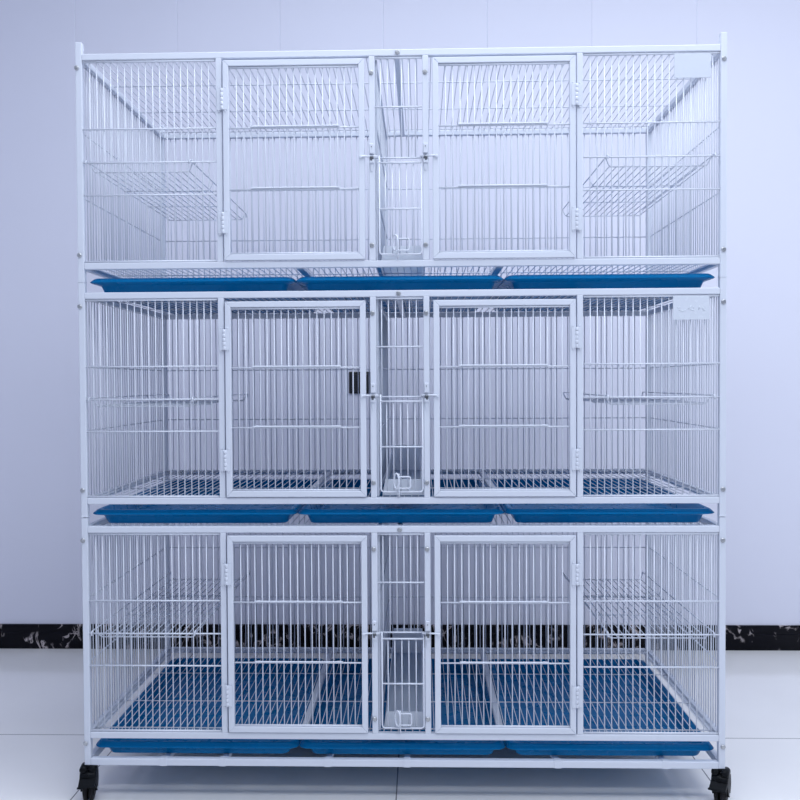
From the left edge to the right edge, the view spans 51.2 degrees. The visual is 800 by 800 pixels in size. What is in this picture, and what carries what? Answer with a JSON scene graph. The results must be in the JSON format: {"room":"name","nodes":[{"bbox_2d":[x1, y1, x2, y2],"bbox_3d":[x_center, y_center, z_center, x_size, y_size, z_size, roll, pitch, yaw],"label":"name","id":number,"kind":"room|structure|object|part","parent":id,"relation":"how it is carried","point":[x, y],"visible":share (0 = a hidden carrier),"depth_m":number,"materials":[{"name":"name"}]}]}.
{"room":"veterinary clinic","nodes":[
{"label":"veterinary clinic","id":0,"kind":"room"},
{"bbox_2d":[0,0,799,624],"bbox_3d":[0.029,-0.536,3.337,6.000,3.160,0.120,0,1,1],"label":"wall","id":1,"kind":"structure","parent":0,"point":[41,527],"depth_m":3.28,"materials":[{"name":"white"}]},
{"bbox_2d":[349,372,368,393],"bbox_3d":[-0.158,-0.068,3.285,0.086,0.086,0.011,0,1,1],"label":"wall socket","id":2,"kind":"object","parent":1,"relation":"attached to","point":[350,373],"visible":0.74,"depth_m":3.28,"materials":[{"name":"black plastic"}]},
{"bbox_3d":[-0.158,-0.068,3.281,0.066,0.066,0.002,0,1,1],"label":"plate","id":3,"kind":"part","parent":2,"relation":"part of","materials":[{"name":"black plastic"}]},
{"bbox_2d":[0,624,799,650],"bbox_3d":[0.035,0.937,3.301,6.000,0.096,0.013,0,1,1],"label":"baseboard","id":4,"kind":"structure","parent":1,"relation":"attached to","point":[12,636],"depth_m":3.30,"materials":[{"name":"black stone"}]},
{"bbox_2d":[0,649,799,799],"bbox_3d":[-0.024,1.065,0.899,6.000,0.060,4.822,0,1,1],"label":"floor","id":5,"kind":"structure","parent":0,"point":[42,754],"depth_m":2.31,"materials":[{"name":"tile"}]},
{"bbox_2d":[74,32,730,799],"bbox_3d":[0.009,0.053,2.407,1.638,1.900,0.756,0,1,1],"label":"cage","id":6,"kind":"object","parent":5,"relation":"on","point":[694,63],"visible":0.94,"depth_m":2.08,"materials":[{"name":"white metal"}]},
{"bbox_3d":[-0.795,-0.591,2.081,0.016,0.591,0.016,0,1,1],"label":"corner post","id":7,"kind":"part","parent":6,"relation":"part of","materials":[{"name":"white metal"}]},
{"bbox_3d":[-0.792,0.000,2.093,0.016,0.586,0.016,0,1,1],"label":"corner post","id":8,"kind":"part","parent":6,"relation":"part of","materials":[{"name":"white metal"}]},
{"bbox_3d":[-0.789,0.608,2.106,0.016,0.625,0.016,0,1,1],"label":"corner post","id":9,"kind":"part","parent":6,"relation":"part of","materials":[{"name":"white metal"}]},
{"bbox_3d":[-0.779,0.904,2.444,0.016,0.018,0.648,0,1,1],"label":"rail","id":10,"kind":"part","parent":6,"relation":"part of","materials":[{"name":"white metal"}]},
{"bbox_3d":[-0.782,0.318,2.432,0.016,0.016,0.648,0,1,1],"label":"rail","id":11,"kind":"part","parent":6,"relation":"part of","materials":[{"name":"white metal"}]},
{"bbox_3d":[-0.785,-0.340,2.418,0.016,0.016,0.648,0,1,1],"label":"rail","id":12,"kind":"part","parent":6,"relation":"part of","materials":[{"name":"white metal"}]},
{"bbox_3d":[-0.790,-0.597,2.413,0.006,0.503,0.648,0,1,1],"label":"wire panel","id":13,"kind":"part","parent":6,"relation":"part of","materials":[{"name":"white metal"}]},
{"bbox_3d":[-0.788,-0.856,2.408,0.016,0.016,0.648,0,1,1],"label":"rail","id":14,"kind":"part","parent":6,"relation":"part of","materials":[{"name":"white metal"}]},
{"bbox_3d":[-0.787,-0.009,2.425,0.006,0.500,0.648,0,1,1],"label":"wire panel","id":15,"kind":"part","parent":6,"relation":"part of","materials":[{"name":"white metal"}]},
{"bbox_3d":[-0.784,0.578,2.437,0.006,0.506,0.648,0,1,1],"label":"wire panel","id":16,"kind":"part","parent":6,"relation":"part of","materials":[{"name":"white metal"}]},
{"bbox_3d":[-0.782,0.246,2.430,0.016,0.016,0.648,0,1,1],"label":"rail","id":17,"kind":"part","parent":6,"relation":"part of","materials":[{"name":"white metal"}]},
{"bbox_3d":[-0.785,-0.267,2.420,0.016,0.016,0.648,0,1,1],"label":"rail","id":18,"kind":"part","parent":6,"relation":"part of","materials":[{"name":"white metal"}]},
{"bbox_3d":[-0.779,0.837,2.443,0.016,0.016,0.648,0,1,1],"label":"rail","id":19,"kind":"part","parent":6,"relation":"part of","materials":[{"name":"white metal"}]},
{"bbox_3d":[-0.621,-0.592,2.073,0.332,0.498,0.007,0,1,1],"label":"wire panel","id":20,"kind":"part","parent":6,"relation":"part of","materials":[{"name":"white metal"}]},
{"bbox_3d":[-0.618,-0.004,2.086,0.332,0.495,0.007,0,1,1],"label":"wire panel","id":21,"kind":"part","parent":6,"relation":"part of","materials":[{"name":"white metal"}]},
{"bbox_3d":[-0.615,0.584,2.098,0.332,0.501,0.007,0,1,1],"label":"wire panel","id":22,"kind":"part","parent":6,"relation":"part of","materials":[{"name":"white metal"}]},
{"bbox_3d":[-0.779,-0.604,2.745,0.016,0.591,0.016,0,1,1],"label":"corner post","id":23,"kind":"part","parent":6,"relation":"part of","materials":[{"name":"white metal"}]},
{"bbox_3d":[-0.775,-0.014,2.757,0.016,0.586,0.016,0,1,1],"label":"corner post","id":24,"kind":"part","parent":6,"relation":"part of","materials":[{"name":"white metal"}]},
{"bbox_2d":[85,159,246,220],"bbox_3d":[-0.641,-0.590,2.403,0.263,0.026,0.672,0,1,1],"label":"wire shelf","id":25,"kind":"object","parent":6,"relation":"hanging from","point":[149,172],"visible":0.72,"depth_m":2.30,"materials":[{"name":"white metal"}]},
{"bbox_3d":[-0.765,-0.590,2.409,0.016,0.024,0.634,0,1,1],"label":"rail","id":26,"kind":"part","parent":25,"relation":"part of","materials":[{"name":"white metal"}]},
{"bbox_3d":[-0.518,-0.591,2.403,0.016,0.024,0.634,0,1,1],"label":"rail","id":27,"kind":"part","parent":25,"relation":"part of","materials":[{"name":"white metal"}]},
{"bbox_3d":[-0.772,0.594,2.770,0.016,0.625,0.016,0,1,1],"label":"corner post","id":28,"kind":"part","parent":6,"relation":"part of","materials":[{"name":"white metal"}]},
{"bbox_2d":[88,394,247,406],"bbox_3d":[-0.638,-0.002,2.415,0.263,0.026,0.672,0,1,1],"label":"wire shelf","id":29,"kind":"object","parent":6,"relation":"hanging from","point":[166,402],"visible":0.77,"depth_m":2.27,"materials":[{"name":"white metal"}]},
{"bbox_3d":[-0.762,-0.001,2.422,0.016,0.024,0.634,0,1,1],"label":"rail","id":30,"kind":"part","parent":29,"relation":"part of","materials":[{"name":"white metal"}]},
{"bbox_3d":[-0.514,-0.002,2.416,0.016,0.024,0.634,0,1,1],"label":"rail","id":31,"kind":"part","parent":29,"relation":"part of","materials":[{"name":"white metal"}]},
{"bbox_2d":[91,571,249,637],"bbox_3d":[-0.635,0.584,2.427,0.263,0.026,0.672,0,1,1],"label":"wire shelf","id":32,"kind":"object","parent":6,"relation":"hanging from","point":[245,576],"visible":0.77,"depth_m":2.33,"materials":[{"name":"white metal"}]},
{"bbox_3d":[-0.759,0.585,2.434,0.016,0.024,0.634,0,1,1],"label":"rail","id":33,"kind":"part","parent":32,"relation":"part of","materials":[{"name":"white metal"}]},
{"bbox_3d":[-0.511,0.584,2.428,0.016,0.024,0.634,0,1,1],"label":"rail","id":34,"kind":"part","parent":32,"relation":"part of","materials":[{"name":"white metal"}]},
{"bbox_2d":[90,277,318,313],"bbox_3d":[-0.515,-0.295,2.423,0.522,0.038,0.669,0,1,1],"label":"tray","id":35,"kind":"object","parent":6,"relation":"in","point":[215,284],"visible":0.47,"depth_m":2.11,"materials":[{"name":"blue plastic"}]},
{"bbox_2d":[93,480,324,522],"bbox_3d":[-0.512,0.289,2.436,0.522,0.038,0.669,0,1,1],"label":"tray","id":36,"kind":"object","parent":6,"relation":"in","point":[114,513],"visible":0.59,"depth_m":2.13,"materials":[{"name":"blue plastic"}]},
{"bbox_2d":[96,658,323,753],"bbox_3d":[-0.509,0.882,2.448,0.522,0.038,0.669,0,1,1],"label":"tray","id":37,"kind":"object","parent":6,"relation":"in","point":[116,745],"visible":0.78,"depth_m":2.43,"materials":[{"name":"blue plastic"}]},
{"bbox_3d":[-0.261,-0.591,2.062,0.349,0.491,0.014,0,1,1],"label":"door","id":38,"kind":"part","parent":6,"relation":"part of","materials":[{"name":"white metal"}]},
{"bbox_3d":[-0.258,-0.002,2.074,0.349,0.485,0.014,0,1,1],"label":"door","id":39,"kind":"part","parent":6,"relation":"part of","materials":[{"name":"white metal"}]},
{"bbox_3d":[-0.255,0.584,2.086,0.349,0.494,0.014,0,1,1],"label":"door","id":40,"kind":"part","parent":6,"relation":"part of","materials":[{"name":"white metal"}]},
{"bbox_3d":[-0.078,-0.596,2.048,0.046,0.007,0.006,0,1,-5],"label":"latch rod","id":41,"kind":"part","parent":6,"relation":"part of","materials":[{"name":"white metal"}]},
{"bbox_3d":[-0.072,0.581,2.073,0.046,0.007,0.006,0,1,-5],"label":"latch rod","id":42,"kind":"part","parent":6,"relation":"part of","materials":[{"name":"white metal"}]},
{"bbox_3d":[-0.004,-0.719,2.055,0.116,0.249,0.007,0,1,1],"label":"wire panel","id":43,"kind":"part","parent":6,"relation":"part of","materials":[{"name":"white metal"}]},
{"bbox_3d":[-0.001,-0.130,2.068,0.116,0.247,0.007,0,1,1],"label":"wire panel","id":44,"kind":"part","parent":6,"relation":"part of","materials":[{"name":"white metal"}]},
{"bbox_2d":[296,275,503,312],"bbox_3d":[0.007,-0.298,2.410,0.522,0.038,0.669,0,1,1],"label":"tray","id":45,"kind":"object","parent":6,"relation":"in","point":[453,282],"visible":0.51,"depth_m":2.10,"materials":[{"name":"blue plastic"}]},
{"bbox_3d":[0.001,-0.479,2.056,0.108,0.244,0.007,0,1,1],"label":"door","id":46,"kind":"part","parent":6,"relation":"part of","materials":[{"name":"white metal"}]},
{"bbox_3d":[0.002,0.456,2.080,0.116,0.250,0.007,0,1,1],"label":"wire panel","id":47,"kind":"part","parent":6,"relation":"part of","materials":[{"name":"white metal"}]},
{"bbox_2d":[298,479,503,522],"bbox_3d":[0.010,0.287,2.423,0.522,0.038,0.669,0,1,1],"label":"tray","id":48,"kind":"object","parent":6,"relation":"in","point":[317,513],"visible":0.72,"depth_m":2.11,"materials":[{"name":"blue plastic"}]},
{"bbox_3d":[-0.004,-0.853,2.056,1.568,0.016,0.016,0,1,1],"label":"cross rail","id":49,"kind":"part","parent":6,"relation":"part of","materials":[{"name":"white metal"}]},
{"bbox_2d":[381,246,422,275],"bbox_3d":[0.013,-0.395,2.380,0.106,0.084,0.585,0,1,1],"label":"trough","id":50,"kind":"object","parent":6,"relation":"in","point":[388,248],"visible":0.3,"depth_m":2.09,"materials":[{"name":"white plastic"}]},
{"bbox_3d":[0.004,0.107,2.068,0.108,0.244,0.007,0,1,1],"label":"door","id":51,"kind":"part","parent":6,"relation":"part of","materials":[{"name":"white metal"}]},
{"bbox_3d":[-0.002,-0.337,2.067,1.568,0.016,0.016,0,1,1],"label":"cross rail","id":52,"kind":"part","parent":6,"relation":"part of","materials":[{"name":"white metal"}]},
{"bbox_2d":[300,658,504,754],"bbox_3d":[0.013,0.879,2.435,0.522,0.038,0.669,0,1,1],"label":"tray","id":53,"kind":"object","parent":6,"relation":"in","point":[318,746],"visible":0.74,"depth_m":2.37,"materials":[{"name":"blue plastic"}]},
{"bbox_3d":[-0.001,-0.263,2.068,1.568,0.016,0.016,0,1,1],"label":"cross rail","id":54,"kind":"part","parent":6,"relation":"part of","materials":[{"name":"white metal"}]},
{"bbox_3d":[0.008,0.698,2.080,0.108,0.244,0.007,0,1,1],"label":"door","id":55,"kind":"part","parent":6,"relation":"part of","materials":[{"name":"white metal"}]},
{"bbox_3d":[0.001,0.250,2.079,1.568,0.016,0.016,0,1,1],"label":"cross rail","id":56,"kind":"part","parent":6,"relation":"part of","materials":[{"name":"white metal"}]},
{"bbox_2d":[383,445,423,494],"bbox_3d":[0.016,0.192,2.392,0.106,0.084,0.585,0,1,1],"label":"trough","id":57,"kind":"object","parent":6,"relation":"in","point":[411,451],"visible":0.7,"depth_m":2.61,"materials":[{"name":"white plastic"}]},
{"bbox_3d":[0.002,0.321,2.081,1.568,0.016,0.016,0,1,1],"label":"cross rail","id":58,"kind":"part","parent":6,"relation":"part of","materials":[{"name":"white metal"}]},
{"bbox_2d":[384,628,424,727],"bbox_3d":[0.019,0.782,2.405,0.106,0.084,0.585,0,1,1],"label":"trough","id":59,"kind":"object","parent":6,"relation":"in","point":[412,651],"visible":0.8,"depth_m":2.43,"materials":[{"name":"white plastic"}]},
{"bbox_3d":[0.004,0.840,2.091,1.568,0.016,0.016,0,1,1],"label":"cross rail","id":60,"kind":"part","parent":6,"relation":"part of","materials":[{"name":"white metal"}]},
{"bbox_3d":[0.005,0.908,2.093,1.568,0.018,0.016,0,1,1],"label":"rail","id":61,"kind":"part","parent":6,"relation":"part of","materials":[{"name":"white metal"}]},
{"bbox_3d":[0.012,-0.867,2.720,1.568,0.016,0.016,0,1,1],"label":"cross rail","id":62,"kind":"part","parent":6,"relation":"part of","materials":[{"name":"white metal"}]},
{"bbox_3d":[0.015,-0.277,2.732,1.568,0.016,0.016,0,1,1],"label":"cross rail","id":63,"kind":"part","parent":6,"relation":"part of","materials":[{"name":"white metal"}]},
{"bbox_3d":[0.013,-0.608,2.729,1.568,0.503,0.006,0,1,1],"label":"wire panel","id":64,"kind":"part","parent":6,"relation":"part of","materials":[{"name":"white metal"}]},
{"bbox_3d":[0.016,-0.020,2.741,1.568,0.500,0.006,0,1,1],"label":"wire panel","id":65,"kind":"part","parent":6,"relation":"part of","materials":[{"name":"white metal"}]},
{"bbox_3d":[0.018,0.236,2.743,1.568,0.016,0.016,0,1,1],"label":"cross rail","id":66,"kind":"part","parent":6,"relation":"part of","materials":[{"name":"white metal"}]},
{"bbox_3d":[0.019,0.567,2.753,1.568,0.506,0.006,0,1,1],"label":"wire panel","id":67,"kind":"part","parent":6,"relation":"part of","materials":[{"name":"white metal"}]},
{"bbox_3d":[0.021,0.826,2.755,1.568,0.016,0.016,0,1,1],"label":"cross rail","id":68,"kind":"part","parent":6,"relation":"part of","materials":[{"name":"white metal"}]},
{"bbox_3d":[0.074,-0.011,2.057,0.046,0.007,0.006,0,1,8],"label":"latch rod","id":69,"kind":"part","parent":6,"relation":"part of","materials":[{"name":"white metal"}]},
{"bbox_3d":[0.255,-0.594,2.049,0.349,0.491,0.014,0,1,1],"label":"door","id":70,"kind":"part","parent":6,"relation":"part of","materials":[{"name":"white metal"}]},
{"bbox_3d":[0.258,-0.004,2.061,0.349,0.485,0.014,0,1,1],"label":"door","id":71,"kind":"part","parent":6,"relation":"part of","materials":[{"name":"white metal"}]},
{"bbox_3d":[0.261,0.582,2.074,0.349,0.494,0.014,0,1,1],"label":"door","id":72,"kind":"part","parent":6,"relation":"part of","materials":[{"name":"white metal"}]},
{"bbox_2d":[488,659,713,755],"bbox_3d":[0.535,0.877,2.422,0.522,0.038,0.669,0,1,1],"label":"tray","id":73,"kind":"object","parent":6,"relation":"in","point":[522,747],"visible":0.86,"depth_m":2.41,"materials":[{"name":"blue plastic"}]},
{"bbox_2d":[489,273,714,311],"bbox_3d":[0.529,-0.300,2.398,0.522,0.038,0.669,0,1,1],"label":"tray","id":74,"kind":"object","parent":6,"relation":"in","point":[690,280],"visible":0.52,"depth_m":2.09,"materials":[{"name":"blue plastic"}]},
{"bbox_2d":[491,479,713,522],"bbox_3d":[0.532,0.284,2.410,0.522,0.038,0.669,0,1,1],"label":"tray","id":75,"kind":"object","parent":6,"relation":"in","point":[605,512],"visible":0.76,"depth_m":2.10,"materials":[{"name":"blue plastic"}]},
{"bbox_2d":[561,392,715,404],"bbox_3d":[0.649,-0.008,2.383,0.263,0.026,0.672,0,1,1],"label":"wire shelf","id":76,"kind":"object","parent":6,"relation":"hanging from","point":[594,400],"visible":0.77,"depth_m":2.23,"materials":[{"name":"white metal"}]},
{"bbox_3d":[0.526,-0.007,2.390,0.016,0.024,0.634,0,1,1],"label":"rail","id":77,"kind":"part","parent":76,"relation":"part of","materials":[{"name":"white metal"}]},
{"bbox_3d":[0.773,-0.008,2.384,0.016,0.024,0.634,0,1,1],"label":"rail","id":78,"kind":"part","parent":76,"relation":"part of","materials":[{"name":"white metal"}]},
{"bbox_2d":[563,572,714,638],"bbox_3d":[0.652,0.578,2.395,0.263,0.026,0.672,0,1,1],"label":"wire shelf","id":79,"kind":"object","parent":6,"relation":"hanging from","point":[565,576],"visible":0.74,"depth_m":2.30,"materials":[{"name":"white metal"}]},
{"bbox_3d":[0.529,0.579,2.402,0.016,0.024,0.634,0,1,1],"label":"rail","id":80,"kind":"part","parent":79,"relation":"part of","materials":[{"name":"white metal"}]},
{"bbox_3d":[0.776,0.578,2.396,0.016,0.024,0.634,0,1,1],"label":"rail","id":81,"kind":"part","parent":79,"relation":"part of","materials":[{"name":"white metal"}]},
{"bbox_2d":[563,153,715,216],"bbox_3d":[0.646,-0.597,2.371,0.263,0.026,0.672,0,1,1],"label":"wire shelf","id":82,"kind":"object","parent":6,"relation":"hanging from","point":[607,155],"visible":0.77,"depth_m":2.27,"materials":[{"name":"white metal"}]},
{"bbox_3d":[0.522,-0.596,2.378,0.016,0.024,0.634,0,1,1],"label":"rail","id":83,"kind":"part","parent":82,"relation":"part of","materials":[{"name":"white metal"}]},
{"bbox_3d":[0.770,-0.597,2.372,0.016,0.024,0.634,0,1,1],"label":"rail","id":84,"kind":"part","parent":82,"relation":"part of","materials":[{"name":"white metal"}]},
{"bbox_3d":[0.811,0.586,2.731,0.016,0.625,0.016,0,1,1],"label":"corner post","id":85,"kind":"part","parent":6,"relation":"part of","materials":[{"name":"white metal"}]},
{"bbox_3d":[0.808,-0.022,2.718,0.016,0.586,0.016,0,1,1],"label":"corner post","id":86,"kind":"part","parent":6,"relation":"part of","materials":[{"name":"white metal"}]},
{"bbox_3d":[0.805,-0.612,2.706,0.016,0.591,0.016,0,1,1],"label":"corner post","id":87,"kind":"part","parent":6,"relation":"part of","materials":[{"name":"white metal"}]},
{"bbox_3d":[0.621,0.578,2.067,0.332,0.501,0.007,0,1,1],"label":"wire panel","id":88,"kind":"part","parent":6,"relation":"part of","materials":[{"name":"white metal"}]},
{"bbox_3d":[0.618,-0.009,2.055,0.332,0.495,0.007,0,1,1],"label":"wire panel","id":89,"kind":"part","parent":6,"relation":"part of","materials":[{"name":"white metal"}]},
{"bbox_3d":[0.615,-0.597,2.043,0.332,0.498,0.007,0,1,1],"label":"wire panel","id":90,"kind":"part","parent":6,"relation":"part of","materials":[{"name":"white metal"}]},
{"bbox_3d":[0.798,-0.274,2.381,0.016,0.016,0.648,0,1,1],"label":"rail","id":91,"kind":"part","parent":6,"relation":"part of","materials":[{"name":"white metal"}]},
{"bbox_3d":[0.801,0.239,2.391,0.016,0.016,0.648,0,1,1],"label":"rail","id":92,"kind":"part","parent":6,"relation":"part of","materials":[{"name":"white metal"}]},
{"bbox_3d":[0.804,0.829,2.404,0.016,0.016,0.648,0,1,1],"label":"rail","id":93,"kind":"part","parent":6,"relation":"part of","materials":[{"name":"white metal"}]},
{"bbox_3d":[0.807,0.570,2.398,0.006,0.506,0.648,0,1,1],"label":"wire panel","id":94,"kind":"part","parent":6,"relation":"part of","materials":[{"name":"white metal"}]},
{"bbox_3d":[0.795,-0.863,2.368,0.016,0.016,0.648,0,1,1],"label":"rail","id":95,"kind":"part","parent":6,"relation":"part of","materials":[{"name":"white metal"}]},
{"bbox_3d":[0.804,-0.017,2.386,0.006,0.500,0.648,0,1,1],"label":"wire panel","id":96,"kind":"part","parent":6,"relation":"part of","materials":[{"name":"white metal"}]},
{"bbox_3d":[0.800,-0.605,2.374,0.006,0.503,0.648,0,1,1],"label":"wire panel","id":97,"kind":"part","parent":6,"relation":"part of","materials":[{"name":"white metal"}]},
{"bbox_3d":[0.711,-0.226,2.041,0.088,0.058,0.002,0,1,1],"label":"name plate","id":98,"kind":"part","parent":6,"relation":"part of","materials":[{"name":"white metal"}]},
{"bbox_3d":[0.710,-0.812,2.029,0.088,0.058,0.002,0,1,1],"label":"name plate","id":99,"kind":"part","parent":6,"relation":"part of","materials":[{"name":"white"}]},
{"bbox_3d":[0.798,-0.347,2.379,0.016,0.016,0.648,0,1,1],"label":"rail","id":100,"kind":"part","parent":6,"relation":"part of","materials":[{"name":"white metal"}]},
{"bbox_3d":[0.802,0.310,2.393,0.016,0.016,0.648,0,1,1],"label":"rail","id":101,"kind":"part","parent":6,"relation":"part of","materials":[{"name":"white metal"}]},
{"bbox_3d":[0.805,0.897,2.405,0.016,0.018,0.648,0,1,1],"label":"rail","id":102,"kind":"part","parent":6,"relation":"part of","materials":[{"name":"white metal"}]},
{"bbox_3d":[0.795,0.600,2.067,0.016,0.625,0.016,0,1,1],"label":"corner post","id":103,"kind":"part","parent":6,"relation":"part of","materials":[{"name":"white metal"}]},
{"bbox_3d":[0.792,-0.008,2.054,0.016,0.586,0.016,0,1,1],"label":"corner post","id":104,"kind":"part","parent":6,"relation":"part of","materials":[{"name":"white metal"}]},
{"bbox_3d":[0.789,-0.598,2.042,0.016,0.591,0.016,0,1,1],"label":"corner post","id":105,"kind":"part","parent":6,"relation":"part of","materials":[{"name":"white metal"}]}
]}

